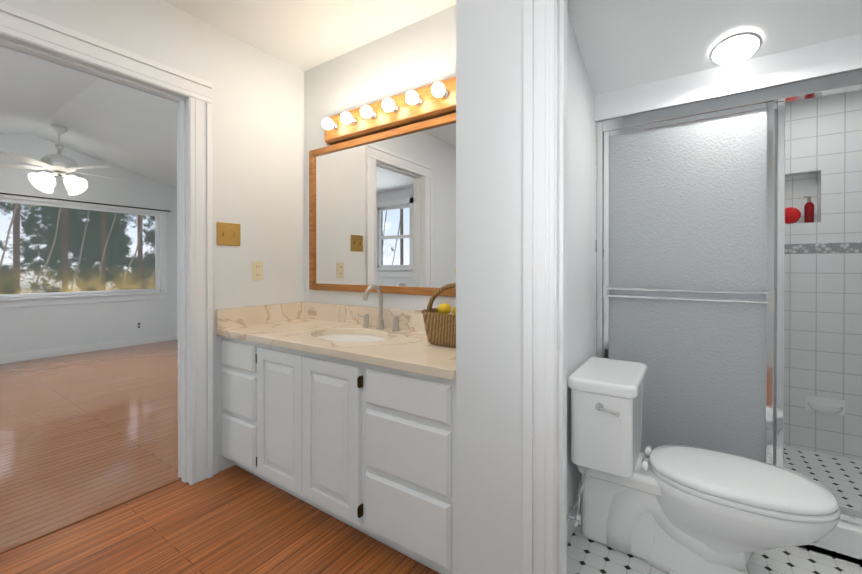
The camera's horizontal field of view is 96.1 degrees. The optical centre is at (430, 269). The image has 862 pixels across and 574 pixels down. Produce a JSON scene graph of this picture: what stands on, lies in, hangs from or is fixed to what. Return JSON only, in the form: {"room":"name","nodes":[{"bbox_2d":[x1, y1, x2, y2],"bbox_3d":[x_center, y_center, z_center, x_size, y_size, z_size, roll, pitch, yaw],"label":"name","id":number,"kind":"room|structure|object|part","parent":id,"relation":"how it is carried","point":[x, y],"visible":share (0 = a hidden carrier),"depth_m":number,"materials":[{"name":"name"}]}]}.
{"room":"bathroom","nodes":[
{"label":"bathroom","id":0,"kind":"room"},
{"bbox_2d":[0,47,176,188],"bbox_3d":[-3.311,-1.530,3.749,4.930,0.725,4.840,0,0,34],"label":"ceiling","id":1,"kind":"structure","parent":0,"point":[128,129],"depth_m":4.27,"materials":[{"name":"paint"}]},
{"bbox_2d":[0,125,128,195],"bbox_3d":[-4.530,-1.337,4.783,1.390,0.812,1.352,0,0,34],"label":"ceiling fan","id":2,"kind":"object","parent":1,"relation":"hanging from","point":[59,165],"visible":1,"depth_m":4.64,"materials":[{"name":"silver metal"}]},
{"bbox_3d":[-4.545,-1.628,4.735,0.150,0.231,0.150,0,0,34],"label":"rod","id":3,"kind":"part","parent":2,"relation":"part of","materials":[{"name":"white metal"}]},
{"bbox_2d":[0,133,177,355],"bbox_3d":[-5.298,-0.374,5.110,0.120,3.120,4.840,0,0,34],"label":"wall","id":4,"kind":"structure","parent":0,"point":[31,329],"depth_m":5.59,"materials":[{"name":"paint"}]},
{"bbox_2d":[0,191,168,307],"bbox_3d":[-5.101,-0.248,5.339,0.150,1.465,2.580,0,0,34],"label":"picture window","id":5,"kind":"structure","parent":4,"relation":"in","point":[11,300],"depth_m":5.57,"materials":[{"name":"glass"}]},
{"bbox_2d":[0,192,170,211],"bbox_3d":[-5.039,-0.950,5.293,0.018,0.018,2.640,0,0,34],"label":"curtain rod","id":6,"kind":"object","parent":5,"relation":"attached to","point":[81,201],"visible":1,"depth_m":5.44,"materials":[{"name":"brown metal"}]},
{"bbox_2d":[0,333,177,363],"bbox_3d":[-5.241,1.134,5.084,0.013,0.105,4.530,0,0,34],"label":"baseboard","id":7,"kind":"structure","parent":4,"relation":"attached to","point":[11,358],"depth_m":5.50,"materials":[{"name":"paint"}]},
{"bbox_2d":[136,322,140,328],"bbox_3d":[-4.575,0.879,6.063,0.006,0.115,0.070,0,0,34],"label":"outlet","id":8,"kind":"object","parent":4,"relation":"attached to","point":[138,325],"visible":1,"depth_m":6.06,"materials":[{"name":"white plastic"}]},
{"bbox_2d":[0,0,304,471],"bbox_3d":[-1.415,-0.359,2.160,0.120,3.120,5.340,0,0,34],"label":"wall","id":9,"kind":"structure","parent":0,"point":[257,98],"depth_m":2.39,"materials":[{"name":"paint"}]},
{"bbox_2d":[0,2,212,484],"bbox_3d":[-1.604,0.062,1.877,0.160,2.280,0.995,0,0,34],"label":"door frame","id":10,"kind":"structure","parent":9,"relation":"attached to","point":[28,34],"depth_m":2.17,"materials":[{"name":"paint"}]},
{"bbox_2d":[213,456,217,465],"bbox_3d":[-0.717,1.142,3.311,0.013,0.105,2.364,0,0,34],"label":"baseboard","id":11,"kind":"structure","parent":9,"relation":"attached to","point":[215,459],"depth_m":2.27,"materials":[{"name":"paint"}]},
{"bbox_2d":[217,222,239,245],"bbox_3d":[-1.216,-0.211,2.332,0.015,0.136,0.144,0,0,34],"label":"switch plate","id":12,"kind":"object","parent":9,"relation":"attached to","point":[228,234],"visible":1,"depth_m":2.33,"materials":[{"name":"gold metal"}]},
{"bbox_2d":[252,261,262,279],"bbox_3d":[-1.114,0.009,2.488,0.008,0.120,0.072,0,0,34],"label":"electrical outlet plate","id":13,"kind":"object","parent":9,"relation":"attached to","point":[257,270],"visible":1,"depth_m":2.48,"materials":[{"name":"plastic"}]},
{"bbox_2d":[216,302,303,327],"bbox_3d":[-1.085,0.291,2.518,0.020,0.115,0.608,0,0,34],"label":"backsplash","id":14,"kind":"structure","parent":9,"relation":"attached to","point":[262,314],"depth_m":2.47,"materials":[{"name":"beige stone"}]},
{"bbox_2d":[0,339,439,573],"bbox_3d":[-1.973,1.224,2.548,8.510,0.050,5.340,0,0,34],"label":"floor","id":15,"kind":"structure","parent":0,"point":[84,434],"depth_m":2.04,"materials":[{"name":"brown wood"}]},
{"bbox_2d":[0,477,181,553],"bbox_3d":[-1.644,1.200,1.913,0.026,0.004,0.760,0,0,34],"label":"threshold","id":16,"kind":"object","parent":15,"relation":"on","point":[80,519],"depth_m":1.87,"materials":[{"name":"brown wood"}]},
{"bbox_2d":[216,332,455,573],"bbox_3d":[-0.414,0.793,2.081,1.624,0.813,0.618,0,0,34],"label":"bathroom vanity","id":17,"kind":"object","parent":15,"relation":"on","point":[346,414],"depth_m":1.66,"materials":[{"name":"paint"}]},
{"bbox_3d":[-1.089,0.487,2.186,0.335,0.144,0.022,0,0,34],"label":"drawer","id":18,"kind":"part","parent":17,"relation":"part of","materials":[{"name":"paint"}]},
{"bbox_3d":[-1.089,0.704,2.187,0.335,0.238,0.022,0,0,34],"label":"drawer","id":19,"kind":"part","parent":17,"relation":"part of","materials":[{"name":"paint"}]},
{"bbox_3d":[-1.089,0.967,2.188,0.335,0.238,0.022,0,0,34],"label":"drawer","id":20,"kind":"part","parent":17,"relation":"part of","materials":[{"name":"paint"}]},
{"bbox_3d":[-0.768,0.752,1.968,0.372,0.670,0.023,0,0,34],"label":"door","id":21,"kind":"part","parent":17,"relation":"part of","materials":[{"name":"paint"}]},
{"bbox_3d":[-0.456,0.753,1.755,0.372,0.670,0.023,0,0,34],"label":"door","id":22,"kind":"part","parent":17,"relation":"part of","materials":[{"name":"paint"}]},
{"bbox_2d":[216,316,455,375],"bbox_3d":[-0.417,0.369,2.075,1.624,0.035,0.628,0,0,34],"label":"countertop","id":23,"kind":"structure","parent":17,"relation":"on","point":[407,348],"depth_m":1.84,"materials":[{"name":"beige stone"}]},
{"bbox_2d":[316,328,391,343],"bbox_3d":[-0.430,0.456,2.092,0.564,0.163,0.416,0,0,34],"label":"sink","id":24,"kind":"object","parent":23,"relation":"in","point":[346,334],"depth_m":2.21,"materials":[{"name":"white ceramic"}]},
{"bbox_2d":[360,284,403,331],"bbox_3d":[-0.330,0.218,2.229,0.360,0.263,0.171,0,0,34],"label":"faucet","id":25,"kind":"object","parent":23,"relation":"on","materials":[{"name":"silver metal"}]},
{"bbox_2d":[421,267,455,347],"bbox_3d":[0.132,0.165,1.841,0.368,0.371,0.270,0,0,34],"label":"basket","id":26,"kind":"object","parent":23,"relation":"on","point":[440,323],"visible":0.46,"depth_m":1.78,"materials":[{"name":"wicker"}]},
{"bbox_3d":[-0.102,0.491,1.513,0.415,0.144,0.022,0,0,34],"label":"drawer","id":27,"kind":"part","parent":17,"relation":"part of","materials":[{"name":"paint"}]},
{"bbox_3d":[-0.102,0.707,1.514,0.415,0.238,0.022,0,0,34],"label":"drawer","id":28,"kind":"part","parent":17,"relation":"part of","materials":[{"name":"paint"}]},
{"bbox_3d":[-0.102,0.970,1.515,0.415,0.238,0.022,0,0,34],"label":"drawer","id":29,"kind":"part","parent":17,"relation":"part of","materials":[{"name":"paint"}]},
{"bbox_2d":[162,0,455,71],"bbox_3d":[0.072,-1.474,1.105,3.520,0.120,5.280,0,0,34],"label":"ceiling","id":30,"kind":"structure","parent":0,"point":[304,35],"depth_m":2.22,"materials":[{"name":"paint"}]},
{"bbox_2d":[304,5,455,310],"bbox_3d":[-0.205,-0.111,2.384,1.630,2.620,0.120,0,0,34],"label":"wall","id":31,"kind":"structure","parent":0,"point":[418,54],"depth_m":2.40,"materials":[{"name":"paint"}]},
{"bbox_2d":[304,302,425,331],"bbox_3d":[-0.245,0.292,2.326,1.624,0.115,0.020,0,0,34],"label":"backsplash","id":32,"kind":"structure","parent":31,"relation":"attached to","point":[347,314],"depth_m":2.51,"materials":[{"name":"beige stone"}]},
{"bbox_2d":[309,113,455,296],"bbox_3d":[-0.248,-0.343,2.320,1.460,0.975,0.028,0,0,34],"label":"mirror","id":33,"kind":"object","parent":31,"relation":"attached to","point":[382,210],"visible":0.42,"depth_m":2.33,"materials":[{"name":"clear glass"}]},
{"bbox_2d":[322,76,455,144],"bbox_3d":[-0.286,-0.927,2.264,1.061,0.175,0.158,0,0,34],"label":"light bar","id":34,"kind":"object","parent":31,"relation":"attached to","point":[431,101],"visible":1,"depth_m":2.23,"materials":[{"name":"brown wood"}]},
{"bbox_2d":[518,0,522,573],"bbox_3d":[0.998,-0.103,0.819,1.660,2.620,0.120,0,0,34],"label":"wall","id":35,"kind":"structure","parent":0,"point":[520,286],"depth_m":1.23,"materials":[{"name":"paint"}]},
{"bbox_2d":[523,0,567,573],"bbox_3d":[0.736,0.079,0.987,0.990,2.255,0.150,0,0,34],"label":"door frame","id":36,"kind":"structure","parent":35,"relation":"attached to","point":[545,25],"depth_m":1.19,"materials":[{"name":"paint"}]},
{"bbox_2d":[557,326,559,351],"bbox_3d":[0.389,0.213,1.186,0.002,0.075,0.029,0,0,34],"label":"strike plate","id":37,"kind":"object","parent":36,"relation":"attached to","point":[558,338],"visible":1,"depth_m":1.18,"materials":[{"name":"silver metal"}]},
{"bbox_2d":[456,0,594,573],"bbox_3d":[0.854,-0.110,2.285,0.230,2.620,2.380,0,0,34],"label":"wall","id":38,"kind":"structure","parent":0,"point":[486,286],"depth_m":1.32,"materials":[{"name":"paint"}]},
{"bbox_2d":[567,497,580,544],"bbox_3d":[0.627,1.153,1.738,0.020,0.100,0.970,0,0,34],"label":"baseboard","id":39,"kind":"structure","parent":38,"relation":"attached to","point":[570,529],"depth_m":1.75,"materials":[{"name":"paint"}]},
{"bbox_2d":[595,122,596,356],"bbox_3d":[1.242,0.048,2.646,0.008,2.300,1.108,0,0,34],"label":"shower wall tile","id":40,"kind":"structure","parent":38,"relation":"attached to","point":[595,239],"depth_m":2.19,"materials":[{"name":"white tile"}]},
{"bbox_2d":[784,89,861,459],"bbox_3d":[2.224,-0.112,2.743,1.520,2.620,0.160,0,0,34],"label":"wall tile","id":41,"kind":"structure","parent":38,"relation":"attached to","point":[823,285],"depth_m":2.46,"materials":[{"name":"white tile"}]},
{"bbox_2d":[785,207,800,223],"bbox_3d":[2.398,-0.360,2.588,0.107,0.110,0.091,0,0,34],"label":"loofah","id":42,"kind":"object","parent":41,"relation":"in","point":[792,214],"visible":0.83,"depth_m":2.56,"materials":[{"name":"red plastic"}]},
{"bbox_2d":[804,202,813,222],"bbox_3d":[2.479,-0.371,2.538,0.048,0.135,0.047,0,0,34],"label":"bottle","id":43,"kind":"object","parent":41,"relation":"in","point":[808,212],"visible":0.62,"depth_m":2.52,"materials":[{"name":"red plastic"}]},
{"bbox_2d":[805,395,844,415],"bbox_3d":[2.484,0.862,2.436,0.180,0.095,0.059,0,0,34],"label":"soap dish","id":44,"kind":"object","parent":41,"relation":"attached to","point":[825,405],"visible":1,"depth_m":2.44,"materials":[{"name":"ceramic"}]},
{"bbox_2d":[802,520,861,563],"bbox_3d":[1.568,1.133,1.786,1.502,0.140,0.170,0,0,34],"label":"sill","id":45,"kind":"structure","parent":38,"relation":"attached to","point":[844,537],"depth_m":1.60,"materials":[{"name":"ceramic"}]},
{"bbox_2d":[597,70,861,524],"bbox_3d":[1.571,0.117,1.785,1.500,1.887,0.070,0,0,34],"label":"shower door","id":46,"kind":"structure","parent":45,"relation":"on","point":[691,196],"depth_m":1.92,"materials":[{"name":"grey glass"}]},
{"bbox_3d":[1.269,0.132,1.972,0.664,1.736,0.006,0,0,34],"label":"glass","id":47,"kind":"part","parent":46,"relation":"part of","materials":[{"name":"grey glass"}]},
{"bbox_2d":[603,286,773,305],"bbox_3d":[1.253,0.127,1.950,0.712,0.070,0.033,0,0,34],"label":"door towel bar","id":48,"kind":"object","parent":46,"relation":"attached to","point":[768,293],"visible":1,"depth_m":1.91,"materials":[{"name":"silver metal"}]},
{"bbox_2d":[567,445,861,573],"bbox_3d":[1.601,1.213,1.710,1.660,0.080,2.260,0,0,34],"label":"floor","id":49,"kind":"structure","parent":0,"point":[585,555],"depth_m":1.64,"materials":[{"name":"white tile"}]},
{"bbox_2d":[567,357,840,573],"bbox_3d":[1.038,0.828,1.572,0.875,0.752,0.492,0,0,34],"label":"toilet","id":50,"kind":"object","parent":49,"relation":"on","point":[675,509],"visible":1,"depth_m":1.52,"materials":[{"name":"ceramic"}]},
{"bbox_3d":[0.803,0.477,1.742,0.266,0.052,0.472,0,0,34],"label":"tank lid","id":51,"kind":"part","parent":50,"relation":"part of","materials":[{"name":"ceramic"}]},
{"bbox_3d":[0.802,0.660,1.744,0.235,0.315,0.440,0,0,34],"label":"tank","id":52,"kind":"part","parent":50,"relation":"part of","materials":[{"name":"ceramic"}]},
{"bbox_3d":[0.695,0.553,1.528,0.092,0.034,0.035,0,0,34],"label":"lever","id":53,"kind":"part","parent":50,"relation":"part of","materials":[{"name":"silver metal"}]},
{"bbox_3d":[1.143,1.018,1.513,0.630,0.372,0.384,0,0,34],"label":"bowl","id":54,"kind":"part","parent":50,"relation":"part of","materials":[{"name":"ceramic"}]},
{"bbox_3d":[1.167,0.791,1.495,0.566,0.034,0.380,0,0,34],"label":"lid","id":55,"kind":"part","parent":50,"relation":"part of","materials":[{"name":"plastic"}]},
{"bbox_3d":[1.170,0.820,1.493,0.567,0.019,0.386,0,0,34],"label":"seat","id":56,"kind":"part","parent":50,"relation":"part of","materials":[{"name":"plastic"}]},
{"bbox_2d":[568,0,861,94],"bbox_3d":[1.260,-1.147,1.323,1.520,0.354,1.015,0,0,34],"label":"ceiling","id":57,"kind":"structure","parent":0,"point":[623,44],"depth_m":1.69,"materials":[{"name":"paint"}]},
{"bbox_2d":[709,30,762,66],"bbox_3d":[1.362,-0.982,1.734,0.192,0.086,0.184,0,0,34],"label":"flush-mount light","id":58,"kind":"object","parent":57,"relation":"attached to","point":[735,48],"visible":1,"depth_m":1.70,"materials":[{"name":"silver metal"}]},
{"label":"outside","id":59,"kind":"structure","parent":0,"visible":0},
{"bbox_2d":[0,202,154,294],"bbox_3d":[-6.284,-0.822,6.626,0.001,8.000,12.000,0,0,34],"label":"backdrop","id":60,"kind":"structure","parent":59,"point":[113,253],"depth_m":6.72,"materials":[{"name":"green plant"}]},
{"bbox_2d":[595,33,861,121],"bbox_3d":[1.572,-1.123,1.781,1.520,0.588,0.095,0,0,34],"label":"soffit","id":61,"kind":"structure","parent":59,"point":[828,58],"depth_m":1.81,"materials":[{"name":"paint"}]}
]}

